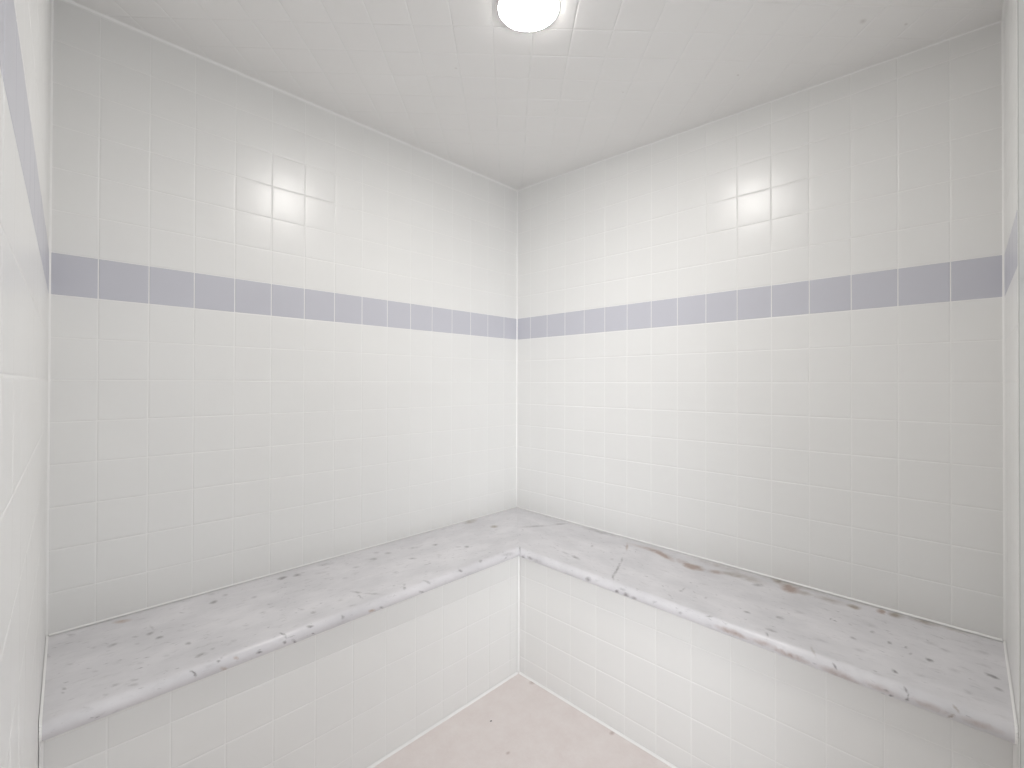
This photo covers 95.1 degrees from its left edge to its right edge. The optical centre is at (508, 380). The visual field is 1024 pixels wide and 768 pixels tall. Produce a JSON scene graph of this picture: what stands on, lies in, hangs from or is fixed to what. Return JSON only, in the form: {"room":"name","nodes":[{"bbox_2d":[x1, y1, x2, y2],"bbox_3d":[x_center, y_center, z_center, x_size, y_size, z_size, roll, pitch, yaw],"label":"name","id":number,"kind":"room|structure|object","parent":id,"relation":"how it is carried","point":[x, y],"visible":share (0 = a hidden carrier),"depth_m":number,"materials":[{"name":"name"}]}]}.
{"room":"spa","nodes":[
{"label":"spa","id":0,"kind":"room"},
{"bbox_2d":[0,0,50,767],"bbox_3d":[-0.611,0.054,0.523,0.101,2.250,1.704,0,0,-43],"label":"wall","id":1,"kind":"structure","parent":0,"point":[25,25],"depth_m":0.51,"materials":[{"name":"white tile"}]},
{"bbox_2d":[48,0,516,635],"bbox_3d":[-0.594,0.062,1.813,0.101,2.250,1.899,0,0,45],"label":"wall","id":2,"kind":"structure","parent":0,"point":[284,326],"depth_m":1.50,"materials":[{"name":"white tile"}]},
{"bbox_2d":[46,0,53,635],"bbox_3d":[-1.155,-0.169,1.178,0.005,1.621,0.005,0,0,45],"label":"trim","id":3,"kind":"structure","parent":2,"relation":"attached to","point":[52,1],"depth_m":1.18,"materials":[{"name":"white"}]},
{"bbox_2d":[64,0,516,190],"bbox_3d":[-0.552,-0.971,1.784,0.006,0.006,1.694,0,0,45],"label":"trim","id":4,"kind":"structure","parent":2,"relation":"attached to","point":[69,1],"depth_m":1.52,"materials":[{"name":"white"}]},
{"bbox_2d":[516,190,517,506],"bbox_3d":[0.042,-0.163,2.377,0.005,1.611,0.005,0,0,45],"label":"trim","id":5,"kind":"structure","parent":2,"relation":"attached to","point":[517,190],"depth_m":2.38,"materials":[{"name":"white"}]},
{"bbox_2d":[373,673,671,767],"bbox_3d":[0.004,1.195,1.135,1.900,0.120,2.000,0,0,45],"label":"floor","id":6,"kind":"structure","parent":0,"point":[519,723],"depth_m":1.48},
{"bbox_2d":[39,507,518,767],"bbox_3d":[-0.414,0.885,1.617,0.426,0.504,1.709,0,0,45],"label":"shower bench","id":7,"kind":"object","parent":6,"relation":"on","point":[349,659],"visible":1,"depth_m":1.28,"materials":[{"name":"white tile"}]},
{"bbox_2d":[517,506,1017,767],"bbox_3d":[0.494,0.887,1.621,1.704,0.505,0.420,0,0,45],"label":"shower bench","id":8,"kind":"object","parent":6,"relation":"on","point":[694,661],"visible":1,"depth_m":1.29,"materials":[{"name":"white tile"}]},
{"bbox_2d":[71,0,1002,189],"bbox_3d":[0.011,-1.005,1.149,1.906,0.190,2.059,0,0,45],"label":"ceiling","id":9,"kind":"structure","parent":0,"point":[449,80],"depth_m":1.37,"materials":[{"name":"tile"}]},
{"bbox_2d":[497,0,559,31],"bbox_3d":[0.050,-0.941,1.184,0.159,0.016,0.159,0,0,45],"label":"recessed light","id":10,"kind":"object","parent":9,"relation":"in","point":[520,15],"visible":1,"depth_m":1.19,"materials":[{"name":"white glass"}]},
{"bbox_2d":[517,22,1002,640],"bbox_3d":[0.679,0.066,1.812,1.903,2.250,0.101,0,0,45],"label":"wall","id":11,"kind":"structure","parent":0,"point":[767,338],"depth_m":1.50,"materials":[{"name":"white tile"}]},
{"bbox_2d":[518,20,1000,190],"bbox_3d":[0.644,-0.937,1.783,1.698,0.067,0.004,0,0,45],"label":"trim","id":12,"kind":"structure","parent":11,"relation":"attached to","point":[1000,20],"depth_m":1.51,"materials":[{"name":"white"}]},
{"bbox_2d":[1004,0,1019,767],"bbox_3d":[1.133,0.062,0.988,0.105,2.250,0.427,0,0,45],"label":"wall","id":13,"kind":"structure","parent":0,"point":[1012,568],"depth_m":0.98,"materials":[{"name":"white tile"}]},
{"bbox_2d":[1001,0,1004,20],"bbox_3d":[1.099,-0.909,1.031,0.005,0.005,0.425,0,0,44],"label":"trim","id":14,"kind":"structure","parent":13,"relation":"attached to","point":[1003,6],"depth_m":1.15,"materials":[{"name":"white"}]},
{"bbox_2d":[1001,21,1005,640],"bbox_3d":[1.244,-0.128,1.176,0.005,1.564,0.005,0,0,45],"label":"trim","id":15,"kind":"structure","parent":13,"relation":"attached to","point":[1002,22],"depth_m":1.18,"materials":[{"name":"white"}]},
{"bbox_2d":[1017,0,1020,767],"bbox_3d":[0.971,0.036,0.827,0.092,2.200,0.032,0,0,45],"label":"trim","id":16,"kind":"structure","parent":13,"relation":"attached to","point":[1017,0],"depth_m":0.87,"materials":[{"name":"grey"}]},
{"bbox_3d":[0.755,0.034,0.609,0.089,2.200,0.245,0,0,45],"label":"wall","id":17,"kind":"structure","parent":0,"visible":0},
{"bbox_2d":[1018,0,1023,767],"bbox_3d":[0.900,0.035,0.757,0.092,2.200,0.168,0,0,45],"label":"trim","id":18,"kind":"structure","parent":17,"relation":"attached to","point":[1020,2],"depth_m":0.82,"materials":[{"name":"white"}]}
]}

